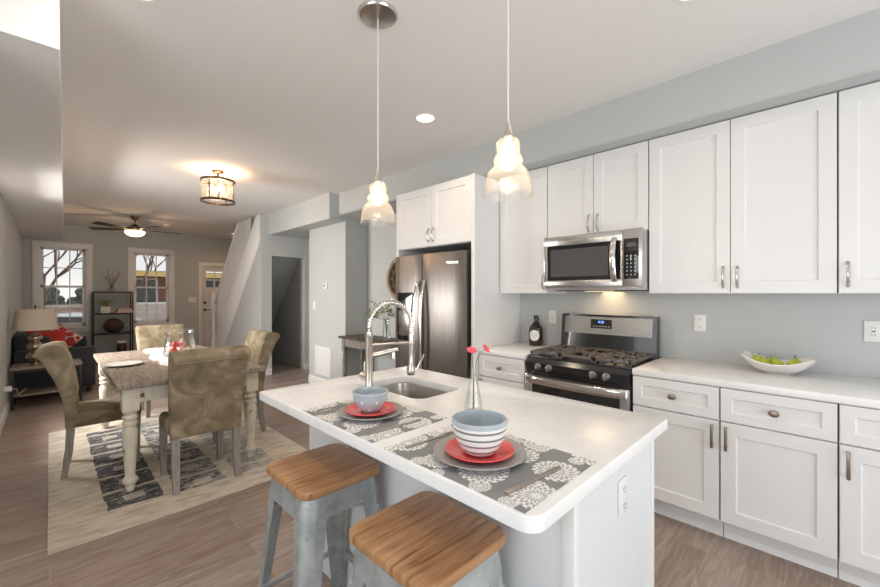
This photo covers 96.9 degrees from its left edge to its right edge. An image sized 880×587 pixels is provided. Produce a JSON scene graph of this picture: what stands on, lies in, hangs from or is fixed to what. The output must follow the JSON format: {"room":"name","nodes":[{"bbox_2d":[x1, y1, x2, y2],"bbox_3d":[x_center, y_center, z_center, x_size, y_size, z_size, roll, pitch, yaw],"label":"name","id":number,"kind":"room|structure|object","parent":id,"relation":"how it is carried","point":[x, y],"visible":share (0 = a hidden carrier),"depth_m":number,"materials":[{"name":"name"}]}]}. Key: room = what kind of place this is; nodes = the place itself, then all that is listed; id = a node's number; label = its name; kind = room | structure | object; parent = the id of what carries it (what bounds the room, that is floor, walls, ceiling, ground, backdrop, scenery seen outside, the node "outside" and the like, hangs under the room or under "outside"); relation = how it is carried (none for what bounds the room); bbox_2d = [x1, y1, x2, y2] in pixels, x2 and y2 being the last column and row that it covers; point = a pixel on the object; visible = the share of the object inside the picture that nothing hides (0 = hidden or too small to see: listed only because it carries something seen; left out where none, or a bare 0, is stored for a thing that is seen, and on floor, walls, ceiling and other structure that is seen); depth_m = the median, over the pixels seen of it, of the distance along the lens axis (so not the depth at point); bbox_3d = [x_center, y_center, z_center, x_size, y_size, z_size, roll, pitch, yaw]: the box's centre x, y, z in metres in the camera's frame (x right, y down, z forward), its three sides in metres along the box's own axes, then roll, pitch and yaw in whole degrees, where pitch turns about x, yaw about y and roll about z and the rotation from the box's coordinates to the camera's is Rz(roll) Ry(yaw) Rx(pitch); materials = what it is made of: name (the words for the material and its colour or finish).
{"room":"kitchen","nodes":[
{"label":"kitchen","id":0,"kind":"room"},
{"bbox_2d":[0,193,21,416],"bbox_3d":[-4.830,0.020,4.221,0.140,2.740,8.200,0,0,-45],"label":"wall","id":1,"kind":"structure","parent":0,"point":[10,236],"depth_m":4.67,"materials":[{"name":"paint"}]},
{"bbox_2d":[0,395,9,434],"bbox_3d":[-4.774,1.333,4.277,0.016,0.115,8.200,0,0,-45],"label":"baseboard","id":2,"kind":"structure","parent":1,"relation":"attached to","point":[3,417],"depth_m":4.25,"materials":[{"name":"white paint"}]},
{"bbox_2d":[0,0,63,239],"bbox_3d":[-4.586,-1.190,4.465,0.550,0.320,8.200,0,0,-45],"label":"soffit","id":3,"kind":"structure","parent":0,"point":[31,150],"depth_m":2.27,"materials":[{"name":"paint"}]},
{"bbox_2d":[22,224,231,353],"bbox_3d":[-6.413,0.020,8.535,3.920,2.740,0.140,0,0,-45],"label":"wall","id":4,"kind":"structure","parent":0,"point":[110,247],"depth_m":8.19,"materials":[{"name":"paint"}]},
{"bbox_2d":[32,240,94,331],"bbox_3d":[-7.315,-0.115,7.577,0.900,1.750,0.180,0,0,-45],"label":"window","id":5,"kind":"structure","parent":4,"relation":"in","point":[37,246],"depth_m":7.63,"materials":[{"name":"white paint"}]},
{"bbox_2d":[126,247,176,328],"bbox_3d":[-6.329,-0.110,8.563,0.890,1.740,0.180,0,0,-45],"label":"window","id":6,"kind":"structure","parent":4,"relation":"in","point":[132,252],"depth_m":8.61,"materials":[{"name":"white paint"}]},
{"bbox_2d":[199,262,224,347],"bbox_3d":[-5.383,0.328,9.499,0.880,2.125,0.104,0,0,-45],"label":"door","id":7,"kind":"structure","parent":4,"relation":"in","point":[205,313],"depth_m":9.30,"materials":[{"name":"white paint"}]},
{"bbox_2d":[225,247,258,345],"bbox_3d":[-3.811,0.250,7.410,0.050,2.280,2.130,0,0,-45],"label":"wall","id":8,"kind":"structure","parent":0,"point":[246,318],"depth_m":7.04,"materials":[{"name":"paint"}]},
{"bbox_2d":[259,213,308,369],"bbox_3d":[-2.733,0.020,6.912,0.890,2.740,0.100,0,0,-45],"label":"wall","id":9,"kind":"structure","parent":0,"point":[269,245],"depth_m":6.70,"materials":[{"name":"paint"}]},
{"bbox_2d":[265,363,308,375],"bbox_3d":[-2.710,1.335,6.854,0.850,0.110,0.015,0,0,-45],"label":"baseboard opening","id":10,"kind":"structure","parent":9,"relation":"attached to","point":[268,371],"depth_m":6.66,"materials":[{"name":"white paint"}]},
{"bbox_2d":[272,256,300,322],"bbox_3d":[-3.553,0.200,7.746,0.780,2.220,2.220,0,0,-45],"label":"ceiling","id":11,"kind":"structure","parent":0,"point":[283,268],"depth_m":7.50,"materials":[{"name":"paint"}]},
{"bbox_2d":[272,258,301,366],"bbox_3d":[-3.267,0.020,8.118,0.140,2.740,4.900,0,0,-45],"label":"wall","id":12,"kind":"structure","parent":0,"point":[287,323],"depth_m":7.67,"materials":[{"name":"paint"}]},
{"bbox_2d":[269,192,368,238],"bbox_3d":[-1.943,-1.175,6.182,0.725,0.350,2.050,0,0,-45],"label":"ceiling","id":13,"kind":"structure","parent":0,"point":[296,221],"depth_m":5.71,"materials":[{"name":"paint"}]},
{"bbox_2d":[309,221,367,379],"bbox_3d":[-1.503,0.020,5.950,0.510,2.740,1.060,0,0,-45],"label":"wall","id":14,"kind":"structure","parent":0,"point":[338,252],"depth_m":5.61,"materials":[{"name":"paint"}]},
{"bbox_2d":[308,374,325,382],"bbox_3d":[-1.689,1.333,5.764,0.016,0.115,1.060,0,0,-45],"label":"baseboard","id":15,"kind":"structure","parent":14,"relation":"attached to","point":[311,378],"depth_m":6.02,"materials":[{"name":"white paint"}]},
{"bbox_2d":[315,346,330,377],"bbox_3d":[-1.751,1.015,5.829,0.012,0.430,0.470,0,0,-45],"label":"air vent","id":16,"kind":"object","parent":14,"relation":"in","point":[322,372],"visible":1,"depth_m":5.83,"materials":[{"name":"white paint"}]},
{"bbox_2d":[0,359,860,586],"bbox_3d":[-2.249,1.450,3.352,5.360,0.120,13.320,0,0,-45],"label":"floor","id":17,"kind":"structure","parent":0,"point":[218,542],"depth_m":2.15,"materials":[{"name":"brown wood"}]},
{"bbox_2d":[10,358,81,410],"bbox_3d":[-5.006,1.140,4.978,0.630,0.500,0.430,0,0,-45],"label":"table","id":18,"kind":"object","parent":17,"relation":"on","point":[23,367],"visible":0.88,"depth_m":4.82,"materials":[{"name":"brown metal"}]},
{"bbox_2d":[5,386,25,394],"bbox_3d":[-4.917,1.126,4.541,0.081,0.188,0.542,0,0,-33],"label":"power adapter","id":19,"kind":"object","parent":18,"relation":"on","point":[7,388],"visible":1,"depth_m":4.33,"materials":[{"name":"white plastic"}]},
{"bbox_2d":[11,305,57,364],"bbox_3d":[-5.077,0.517,4.893,0.410,0.745,0.410,0,0,-45],"label":"table lamp","id":20,"kind":"object","parent":18,"relation":"on","point":[35,319],"visible":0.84,"depth_m":4.81,"materials":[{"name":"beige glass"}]},
{"bbox_2d":[14,386,57,397],"bbox_3d":[-5.006,1.230,4.978,0.590,0.020,0.400,0,0,-45],"label":"shelf","id":21,"kind":"object","parent":18,"relation":"attached to","point":[50,389],"depth_m":4.86,"materials":[{"name":"wood"}]},
{"bbox_2d":[13,330,95,399],"bbox_3d":[-5.911,0.970,5.996,0.800,0.840,2.040,0,0,-45],"label":"sofa","id":22,"kind":"object","parent":17,"relation":"on","point":[28,380],"visible":0.5,"depth_m":5.22,"materials":[{"name":"grey fabric"}]},
{"bbox_2d":[39,336,50,343],"bbox_3d":[-5.710,0.770,5.604,0.170,0.360,0.820,0,0,-45],"label":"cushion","id":23,"kind":"object","parent":22,"relation":"on","point":[46,339],"depth_m":5.34,"materials":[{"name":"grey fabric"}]},
{"bbox_2d":[26,329,64,341],"bbox_3d":[-5.466,0.700,5.423,0.211,0.366,0.390,0,0,39],"label":"throw pillow","id":24,"kind":"object","parent":22,"relation":"on","point":[56,335],"visible":0.24,"depth_m":5.46,"materials":[{"name":"red fabric"}]},
{"bbox_2d":[52,324,82,346],"bbox_3d":[-5.530,0.690,5.671,0.511,0.496,0.245,0,0,-5],"label":"throw pillow","id":25,"kind":"object","parent":22,"relation":"on","point":[71,338],"visible":0.29,"depth_m":5.69,"materials":[{"name":"red fabric"}]},
{"bbox_2d":[95,370,120,397],"bbox_3d":[-4.745,1.385,6.640,1.700,0.008,2.600,0,0,-45],"label":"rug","id":26,"kind":"object","parent":17,"relation":"on","point":[114,393],"visible":0.02,"depth_m":5.73,"materials":[{"name":"beige fabric"}]},
{"bbox_2d":[91,291,133,350],"bbox_3d":[-6.608,0.675,7.874,0.626,1.430,0.350,0,0,-45],"label":"open shelf","id":27,"kind":"object","parent":17,"relation":"on","point":[130,332],"visible":0.61,"depth_m":7.77,"materials":[{"name":"grey metal"}]},
{"bbox_2d":[94,299,114,312],"bbox_3d":[-6.652,0.252,7.761,0.242,0.277,0.357,0,0,20],"label":"potted grass","id":28,"kind":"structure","parent":27,"relation":"on","point":[105,308],"depth_m":7.71,"materials":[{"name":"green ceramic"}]},
{"bbox_2d":[100,307,109,312],"bbox_3d":[-6.650,0.325,7.746,0.140,0.130,0.140,0,0,-45],"label":"pot","id":29,"kind":"object","parent":28,"relation":"on","point":[102,309],"depth_m":7.70,"materials":[{"name":"white ceramic"}]},
{"bbox_2d":[102,268,122,290],"bbox_3d":[-6.585,-0.273,7.831,0.160,0.466,0.364,0,0,35],"label":"vase","id":30,"kind":"object","parent":27,"relation":"on","point":[106,276],"visible":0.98,"depth_m":7.83,"materials":[{"name":"plant"}]},
{"bbox_2d":[103,318,123,332],"bbox_3d":[-6.551,0.645,7.831,0.342,0.290,0.253,0,0,-45],"label":"decorative sphere","id":31,"kind":"object","parent":27,"relation":"on","point":[114,325],"visible":1,"depth_m":7.76,"materials":[{"name":"brown wood"}]},
{"bbox_2d":[117,340,126,351],"bbox_3d":[-6.463,1.080,7.920,0.160,0.270,0.160,0,0,-45],"label":"candle lantern","id":32,"kind":"object","parent":27,"relation":"on","point":[121,344],"visible":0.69,"depth_m":7.87,"materials":[{"name":"brown wicker"}]},
{"bbox_2d":[47,410,307,554],"bbox_3d":[-2.408,1.385,3.539,1.620,0.008,2.550,0,0,-45],"label":"dining rug","id":33,"kind":"object","parent":17,"relation":"on","point":[92,503],"visible":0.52,"depth_m":2.94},
{"bbox_2d":[34,341,140,479],"bbox_3d":[-2.830,0.884,3.163,0.619,0.994,0.492,0,0,-42],"label":"dining chair","id":34,"kind":"object","parent":33,"relation":"on","point":[55,356],"visible":0.9,"depth_m":2.92,"materials":[{"name":"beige fabric"}]},
{"bbox_2d":[135,324,184,417],"bbox_3d":[-3.312,0.884,4.684,0.492,0.994,0.619,0,0,-45],"label":"dining chair","id":35,"kind":"object","parent":33,"relation":"on","point":[147,336],"visible":0.34,"depth_m":4.73,"materials":[{"name":"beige fabric"}]},
{"bbox_2d":[93,345,264,491],"bbox_3d":[-2.517,1.000,3.649,0.970,0.762,1.970,0,0,-45],"label":"dining table","id":36,"kind":"object","parent":33,"relation":"on","point":[147,380],"visible":0.71,"depth_m":2.94,"materials":[{"name":"beige paint"}]},
{"bbox_2d":[103,360,142,366],"bbox_3d":[-2.722,0.609,3.359,0.270,0.019,0.270,0,0,-45],"label":"serving plate","id":37,"kind":"object","parent":36,"relation":"on","point":[120,363],"visible":1,"depth_m":3.38,"materials":[{"name":"white ceramic"}]},
{"bbox_2d":[143,347,178,365],"bbox_3d":[-2.460,0.608,3.706,0.442,0.022,1.860,0,0,-45],"label":"table runner","id":38,"kind":"object","parent":36,"relation":"on","point":[157,353],"visible":0.3,"depth_m":3.90,"materials":[{"name":"white fabric"}]},
{"bbox_2d":[159,345,250,495],"bbox_3d":[-1.782,0.884,2.928,0.492,0.994,0.619,0,0,-45],"label":"dining chair","id":39,"kind":"object","parent":33,"relation":"on","point":[206,385],"visible":1,"depth_m":2.77,"materials":[{"name":"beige fabric"}]},
{"bbox_2d":[213,329,279,443],"bbox_3d":[-2.019,0.884,3.949,0.492,0.994,0.619,0,0,45],"label":"dining chair","id":40,"kind":"object","parent":33,"relation":"on","point":[261,343],"visible":0.44,"depth_m":3.90,"materials":[{"name":"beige fabric"}]},
{"bbox_2d":[211,214,259,347],"bbox_3d":[-3.733,0.022,7.803,0.865,2.735,2.655,0,0,-45],"label":"staircase","id":41,"kind":"structure","parent":17,"relation":"on","point":[244,245],"depth_m":7.53,"materials":[{"name":"white paint"}]},
{"bbox_2d":[258,443,379,586],"bbox_3d":[-0.458,1.030,1.529,0.414,0.720,0.434,0,0,-45],"label":"bar stool","id":42,"kind":"object","parent":17,"relation":"on","point":[316,487],"visible":0.94,"depth_m":1.46,"materials":[{"name":"metal"}]},
{"bbox_2d":[338,334,395,376],"bbox_3d":[-0.730,0.983,4.913,0.385,0.814,1.460,0,0,-45],"label":"console table","id":43,"kind":"object","parent":17,"relation":"on","point":[357,341],"visible":0.3,"depth_m":5.11,"materials":[{"name":"brown wood"}]},
{"bbox_2d":[364,301,395,339],"bbox_3d":[-0.650,0.322,4.844,0.542,0.508,0.479,0,0,-45],"label":"vase","id":44,"kind":"object","parent":43,"relation":"on","point":[384,309],"visible":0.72,"depth_m":4.87,"materials":[{"name":"clear glass"}]},
{"bbox_2d":[349,491,504,586],"bbox_3d":[-0.037,1.030,1.108,0.414,0.720,0.434,0,0,-45],"label":"bar stool","id":45,"kind":"object","parent":17,"relation":"on","point":[425,538],"visible":1,"depth_m":1.05,"materials":[{"name":"wood"}]},
{"bbox_2d":[396,250,470,378],"bbox_3d":[0.094,0.497,3.905,0.784,1.745,0.960,0,0,-45],"label":"refrigerator","id":46,"kind":"object","parent":17,"relation":"on","point":[435,287],"visible":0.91,"depth_m":3.58,"materials":[{"name":"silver metal"}]},
{"bbox_2d":[397,173,519,379],"bbox_3d":[0.151,0.180,3.945,0.723,2.420,1.065,0,0,-45],"label":"refrigerator surround","id":47,"kind":"object","parent":17,"relation":"on","point":[456,214],"visible":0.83,"depth_m":3.54,"materials":[{"name":"white paint"}]},
{"bbox_2d":[309,425,653,586],"bbox_3d":[0.067,0.953,1.754,0.665,0.874,1.451,0,0,-45],"label":"kitchen island","id":48,"kind":"object","parent":17,"relation":"on","point":[588,546],"visible":0.14,"depth_m":1.20,"materials":[{"name":"white paint"}]},
{"bbox_2d":[259,366,666,533],"bbox_3d":[-0.009,0.495,1.688,0.945,0.039,1.530,0,0,-45],"label":"island countertop","id":49,"kind":"structure","parent":48,"relation":"on","point":[610,437],"depth_m":1.42,"materials":[{"name":"white stone"}]},
{"bbox_2d":[302,399,447,442],"bbox_3d":[-0.265,0.475,1.538,0.350,0.002,0.490,0,0,-45],"label":"placemat","id":50,"kind":"object","parent":49,"relation":"on","point":[359,428],"visible":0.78,"depth_m":1.44,"materials":[{"name":"fabric"}]},
{"bbox_2d":[316,402,354,410],"bbox_3d":[-0.421,0.472,1.637,0.200,0.003,0.024,0,0,-42],"label":"fork","id":51,"kind":"object","parent":50,"relation":"on","point":[350,402],"visible":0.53,"depth_m":1.61,"materials":[{"name":"grey metal"}]},
{"bbox_2d":[338,401,403,420],"bbox_3d":[-0.270,0.464,1.533,0.256,0.019,0.256,0,0,-45],"label":"dinner plate","id":52,"kind":"object","parent":50,"relation":"on","point":[399,408],"visible":0.51,"depth_m":1.49,"materials":[{"name":"ceramic"}]},
{"bbox_2d":[345,402,395,415],"bbox_3d":[-0.272,0.456,1.531,0.196,0.017,0.196,0,0,-45],"label":"salad plate","id":53,"kind":"object","parent":52,"relation":"on","point":[388,407],"visible":0.7,"depth_m":1.52,"materials":[{"name":"red ceramic"}]},
{"bbox_2d":[352,386,388,412],"bbox_3d":[-0.273,0.420,1.530,0.141,0.078,0.141,0,0,-45],"label":"bowl","id":54,"kind":"object","parent":53,"relation":"on","point":[371,399],"visible":1,"depth_m":1.49,"materials":[{"name":"blue ceramic"}]},
{"bbox_2d":[369,419,420,433],"bbox_3d":[-0.153,0.471,1.388,0.222,0.004,0.017,0,0,-41],"label":"table knife","id":55,"kind":"object","parent":50,"relation":"on","point":[416,420],"visible":1,"depth_m":1.38,"materials":[{"name":"grey metal"}]},
{"bbox_2d":[359,299,424,386],"bbox_3d":[-0.251,0.253,2.041,0.330,0.446,0.109,0,0,-26],"label":"spring faucet","id":56,"kind":"object","parent":49,"relation":"on","point":[366,375],"visible":0.97,"depth_m":2.00,"materials":[{"name":"silver metal"}]},
{"bbox_2d":[381,383,447,398],"bbox_3d":[-0.151,0.603,2.009,0.341,0.172,0.499,0,0,-45],"label":"sink","id":57,"kind":"object","parent":49,"relation":"in","point":[410,390],"visible":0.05,"depth_m":2.21,"materials":[{"name":"metal"}]},
{"bbox_2d":[384,424,595,513],"bbox_3d":[0.135,0.475,1.148,0.365,0.002,0.500,0,0,-45],"label":"placemat","id":58,"kind":"object","parent":49,"relation":"on","point":[539,459],"visible":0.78,"depth_m":1.04,"materials":[{"name":"fabric"}]},
{"bbox_2d":[405,431,453,447],"bbox_3d":[-0.028,0.472,1.262,0.200,0.003,0.024,0,0,-42],"label":"fork","id":59,"kind":"object","parent":58,"relation":"on","point":[449,432],"visible":0.96,"depth_m":1.26,"materials":[{"name":"grey metal"}]},
{"bbox_2d":[433,435,526,470],"bbox_3d":[0.115,0.464,1.141,0.270,0.019,0.270,0,0,-45],"label":"dinner plate","id":60,"kind":"object","parent":58,"relation":"on","point":[519,454],"visible":0.46,"depth_m":1.08,"materials":[{"name":"ceramic"}]},
{"bbox_2d":[445,438,513,462],"bbox_3d":[0.115,0.456,1.138,0.200,0.017,0.200,0,0,-45],"label":"salad plate","id":61,"kind":"object","parent":60,"relation":"on","point":[506,450],"visible":0.59,"depth_m":1.11,"materials":[{"name":"red ceramic"}]},
{"bbox_2d":[452,409,507,456],"bbox_3d":[0.115,0.410,1.135,0.163,0.098,0.163,0,0,-45],"label":"bowl","id":62,"kind":"object","parent":61,"relation":"on","point":[480,433],"visible":1,"depth_m":1.08,"materials":[{"name":"white ceramic"}]},
{"bbox_2d":[504,466,560,494],"bbox_3d":[0.243,0.471,0.992,0.222,0.004,0.018,0,0,-39],"label":"table knife","id":63,"kind":"object","parent":58,"relation":"on","point":[521,485],"visible":1,"depth_m":0.98,"materials":[{"name":"grey metal"}]},
{"bbox_3d":[0.134,0.380,1.570,0.074,0.191,0.074,0,0,-45],"label":"bud vase","id":64,"kind":"object","parent":49,"relation":"on","visible":0},
{"bbox_2d":[467,346,476,406],"bbox_3d":[0.132,0.342,1.590,0.045,0.249,0.044,0,0,-45],"label":"flower","id":65,"kind":"object","parent":64,"relation":"in","point":[470,349],"visible":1,"depth_m":1.58,"materials":[{"name":"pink plant"}]},
{"bbox_2d":[473,344,489,408],"bbox_3d":[0.175,0.337,1.588,0.083,0.259,0.033,0,0,-35],"label":"flower","id":66,"kind":"object","parent":64,"relation":"in","point":[486,348],"visible":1,"depth_m":1.59,"materials":[{"name":"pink plant"}]},
{"bbox_2d":[618,475,627,518],"bbox_3d":[0.590,0.655,1.256,0.072,0.118,0.009,0,0,-45],"label":"wall outlet","id":67,"kind":"object","parent":48,"relation":"attached to","point":[623,483],"visible":1,"depth_m":1.25,"materials":[{"name":"white plastic"}]},
{"bbox_2d":[478,353,527,389],"bbox_3d":[0.706,0.953,3.414,0.664,0.874,0.460,0,0,-45],"label":"base cabinet","id":68,"kind":"object","parent":17,"relation":"on","point":[500,370],"visible":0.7,"depth_m":3.19,"materials":[{"name":"white paint"}]},
{"bbox_2d":[478,342,552,358],"bbox_3d":[0.724,0.495,3.430,0.645,0.039,0.468,0,0,-45],"label":"countertop","id":69,"kind":"structure","parent":68,"relation":"on","point":[520,350],"depth_m":3.31,"materials":[{"name":"white stone"}]},
{"bbox_2d":[529,315,542,345],"bbox_3d":[0.883,0.339,3.592,0.131,0.275,0.130,0,0,-45],"label":"bottle","id":70,"kind":"object","parent":69,"relation":"on","point":[535,330],"visible":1,"depth_m":3.54,"materials":[{"name":"brown glass"}]},
{"bbox_2d":[525,313,659,411],"bbox_3d":[1.131,0.782,2.948,0.702,1.215,0.768,0,0,-45],"label":"gas range","id":71,"kind":"object","parent":17,"relation":"on","point":[594,360],"visible":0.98,"depth_m":2.90,"materials":[{"name":"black metal"}]},
{"bbox_2d":[528,350,657,369],"bbox_3d":[1.154,0.486,2.972,0.555,0.017,0.768,0,0,-45],"label":"cooktop","id":72,"kind":"object","parent":71,"relation":"in","point":[543,357],"depth_m":2.78,"materials":[{"name":"black metal"}]},
{"bbox_2d":[633,375,723,536],"bbox_3d":[1.592,0.953,2.527,0.664,0.874,0.454,0,0,-45],"label":"base cabinet","id":73,"kind":"object","parent":17,"relation":"on","point":[687,455],"visible":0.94,"depth_m":2.29,"materials":[{"name":"white paint"}]},
{"bbox_2d":[721,387,837,577],"bbox_3d":[1.917,0.953,2.203,0.664,0.874,0.456,0,0,-45],"label":"base cabinet","id":74,"kind":"object","parent":17,"relation":"on","point":[779,453],"visible":0.99,"depth_m":1.99,"materials":[{"name":"white paint"}]},
{"bbox_2d":[838,403,879,586],"bbox_3d":[2.242,0.953,1.877,0.664,0.874,0.456,0,0,-45],"label":"base cabinet","id":75,"kind":"object","parent":17,"relation":"on","point":[858,426],"visible":1,"depth_m":1.79,"materials":[{"name":"white paint"}]},
{"bbox_2d":[632,357,879,408],"bbox_3d":[1.936,0.495,2.219,0.645,0.039,1.380,0,0,-45],"label":"countertop","id":76,"kind":"structure","parent":75,"relation":"on","point":[850,390],"depth_m":2.16,"materials":[{"name":"white stone"}]},
{"bbox_2d":[740,351,816,374],"bbox_3d":[2.022,0.424,2.341,0.270,0.105,0.344,0,0,-45],"label":"fruit bowl","id":77,"kind":"object","parent":76,"relation":"on","point":[784,369],"visible":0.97,"depth_m":2.28,"materials":[{"name":"white ceramic"}]},
{"bbox_2d":[770,355,783,364],"bbox_3d":[2.005,0.412,2.318,0.059,0.080,0.063,0,0,32],"label":"pear","id":78,"kind":"object","parent":77,"relation":"in","point":[774,361],"visible":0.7,"depth_m":2.31,"materials":[{"name":"green food"}]},
{"bbox_2d":[786,355,797,364],"bbox_3d":[2.040,0.405,2.259,0.059,0.092,0.060,0,0,5],"label":"pear","id":79,"kind":"object","parent":77,"relation":"in","point":[792,361],"visible":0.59,"depth_m":2.25,"materials":[{"name":"green food"}]},
{"bbox_2d":[60,0,879,238],"bbox_3d":[-2.249,-1.410,3.352,5.360,0.120,13.320,0,0,-45],"label":"ceiling","id":80,"kind":"structure","parent":0,"point":[279,97],"depth_m":2.45,"materials":[{"name":"paint"}]},
{"bbox_2d":[88,215,180,236],"bbox_3d":[-5.292,-1.174,6.856,1.288,0.352,1.343,0,0,-45],"label":"ceiling fan","id":81,"kind":"object","parent":80,"relation":"hanging from","point":[134,229],"visible":1,"depth_m":6.72,"materials":[{"name":"brown metal"}]},
{"bbox_2d":[200,169,235,205],"bbox_3d":[-2.447,-1.177,4.299,0.342,0.347,0.342,0,0,-45],"label":"drum ceiling light","id":82,"kind":"object","parent":80,"relation":"attached to","point":[216,171],"visible":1,"depth_m":4.29,"materials":[{"name":"brown metal"}]},
{"bbox_2d":[358,0,397,220],"bbox_3d":[-0.300,-0.843,1.884,0.190,1.014,0.190,0,0,-45],"label":"pendant light","id":83,"kind":"object","parent":80,"relation":"hanging from","point":[377,14],"visible":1,"depth_m":1.87,"materials":[{"name":"white glass"}]},
{"bbox_2d":[415,113,435,122],"bbox_3d":[-0.113,-1.347,2.998,0.164,0.007,0.164,0,0,-45],"label":"recessed light","id":84,"kind":"object","parent":80,"relation":"in","point":[422,117],"visible":1,"depth_m":2.99,"materials":[{"name":"white paint"}]},
{"bbox_2d":[484,0,532,194],"bbox_3d":[0.235,-0.843,1.349,0.190,1.014,0.190,0,0,-45],"label":"pendant light","id":85,"kind":"object","parent":80,"relation":"hanging from","point":[508,159],"visible":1,"depth_m":1.34,"materials":[{"name":"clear glass"}]},
{"bbox_2d":[338,8,879,219],"bbox_3d":[1.361,-1.208,2.903,0.490,0.285,7.260,0,0,-45],"label":"soffit","id":86,"kind":"structure","parent":0,"point":[842,55],"depth_m":2.43,"materials":[{"name":"paint"}]},
{"bbox_2d":[368,213,879,378],"bbox_3d":[1.329,0.020,3.380,0.140,2.740,8.300,0,0,-45],"label":"wall","id":87,"kind":"structure","parent":0,"point":[828,328],"depth_m":2.67,"materials":[{"name":"paint"}]},
{"bbox_2d":[386,258,395,298],"bbox_3d":[-0.524,-0.195,5.111,0.033,0.570,0.570,0,0,-45],"label":"wall clock","id":88,"kind":"object","parent":87,"relation":"attached to","point":[391,273],"visible":0.32,"depth_m":5.23,"materials":[{"name":"brown wood"}]},
{"bbox_2d":[500,166,566,293],"bbox_3d":[0.827,-0.530,3.518,0.375,1.060,0.483,0,0,-45],"label":"upper cabinet","id":89,"kind":"object","parent":87,"relation":"attached to","point":[523,215],"visible":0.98,"depth_m":3.41,"materials":[{"name":"white paint"}]},
{"bbox_2d":[549,310,555,323],"bbox_3d":[1.029,0.215,3.575,0.072,0.118,0.010,0,0,45],"label":"wall outlet","id":90,"kind":"object","parent":87,"relation":"attached to","point":[552,314],"visible":1,"depth_m":3.57,"materials":[{"name":"white plastic"}]},
{"bbox_2d":[548,141,648,237],"bbox_3d":[1.273,-0.749,3.072,0.375,0.622,0.771,0,0,-45],"label":"upper cabinet","id":91,"kind":"object","parent":87,"relation":"attached to","point":[607,190],"visible":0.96,"depth_m":2.92,"materials":[{"name":"white paint"}]},
{"bbox_2d":[544,227,648,290],"bbox_3d":[1.235,-0.230,3.011,0.515,0.427,0.736,0,0,-45],"label":"microwave","id":92,"kind":"object","parent":91,"relation":"attached to","point":[616,260],"visible":0.98,"depth_m":2.81,"materials":[{"name":"metal"}]},
{"bbox_2d":[694,315,705,331],"bbox_3d":[1.841,0.210,2.763,0.072,0.118,0.009,0,0,45],"label":"wall outlet","id":93,"kind":"object","parent":87,"relation":"attached to","point":[699,320],"visible":1,"depth_m":2.76,"materials":[{"name":"white plastic"}]},
{"bbox_2d":[649,92,836,293],"bbox_3d":[1.870,-0.530,2.475,0.375,1.060,0.910,0,0,-45],"label":"upper cabinet","id":94,"kind":"object","parent":87,"relation":"attached to","point":[747,204],"visible":1,"depth_m":2.31,"materials":[{"name":"white paint"}]},
{"bbox_2d":[837,81,879,293],"bbox_3d":[2.357,-0.530,1.988,0.375,1.060,0.459,0,0,-45],"label":"upper cabinet","id":95,"kind":"object","parent":87,"relation":"attached to","point":[858,114],"visible":1,"depth_m":1.99,"materials":[{"name":"white paint"}]},
{"bbox_2d":[864,321,879,341],"bbox_3d":[2.440,0.212,2.164,0.118,0.118,0.010,0,0,45],"label":"wall outlet","id":96,"kind":"object","parent":87,"relation":"attached to","point":[871,328],"visible":1,"depth_m":2.18,"materials":[{"name":"white plastic"}]},
{"bbox_2d":[869,325,877,337],"bbox_3d":[2.422,0.212,2.179,0.034,0.068,0.004,0,0,45],"label":"socket","id":97,"kind":"object","parent":96,"relation":"attached to","point":[873,329],"depth_m":2.18,"materials":[{"name":"white plastic"}]},
{"label":"outside","id":98,"kind":"structure","parent":0,"visible":0},
{"bbox_3d":[-24.975,2.065,32.046,70.000,0.150,59.360,0,0,-45],"label":"ground","id":99,"kind":"structure","parent":98,"visible":0},
{"bbox_2d":[45,287,67,304],"bbox_3d":[-27.093,0.746,26.747,2.242,2.488,2.621,0,0,16],"label":"evergreen tree","id":100,"kind":"object","parent":99,"relation":"on","point":[51,300],"visible":0.27,"depth_m":26.68,"materials":[{"name":"green plant"}]},
{"bbox_2d":[43,250,81,308],"bbox_3d":[-11.489,-0.362,11.631,2.864,4.723,3.004,0,0,33],"label":"bare tree","id":101,"kind":"object","parent":99,"relation":"on","point":[45,294],"visible":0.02,"depth_m":11.84,"materials":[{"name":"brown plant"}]},
{"bbox_2d":[67,288,81,304],"bbox_3d":[-24.049,0.641,26.912,2.292,2.698,2.396,0,0,-11],"label":"evergreen tree","id":102,"kind":"object","parent":99,"relation":"on","point":[76,300],"visible":0.14,"depth_m":26.14,"materials":[{"name":"green plant"}]},
{"bbox_2d":[45,304,137,313],"bbox_3d":[-13.753,1.190,12.622,6.300,1.600,0.400,0,0,-45],"label":"wall","id":103,"kind":"structure","parent":99,"relation":"on","point":[60,308],"depth_m":13.33,"materials":[{"name":"brick"}]},
{"bbox_2d":[57,312,142,322],"bbox_3d":[-9.675,1.265,10.985,4.250,1.450,1.760,0,0,-25],"label":"parked car","id":104,"kind":"object","parent":99,"relation":"on","point":[75,317],"visible":0.02,"depth_m":10.18,"materials":[{"name":"paint"}]},
{"bbox_2d":[79,251,153,302],"bbox_3d":[-13.376,-0.817,16.242,4.952,5.625,4.012,0,0,20],"label":"bare tree","id":105,"kind":"object","parent":99,"relation":"on","point":[151,257],"visible":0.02,"depth_m":16.40,"materials":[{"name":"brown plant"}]},
{"bbox_2d":[136,255,165,270],"bbox_3d":[-20.176,-1.131,26.843,5.602,6.281,3.707,0,0,-1],"label":"bare tree","id":106,"kind":"object","parent":99,"relation":"on","point":[136,255],"visible":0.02,"depth_m":26.76,"materials":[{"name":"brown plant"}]},
{"bbox_2d":[136,270,221,319],"bbox_3d":[-14.425,0.430,22.840,7.500,3.120,7.700,0,0,-45],"label":"rowhouse","id":107,"kind":"structure","parent":99,"relation":"on","point":[161,276],"depth_m":19.19,"materials":[{"name":"red brick"}]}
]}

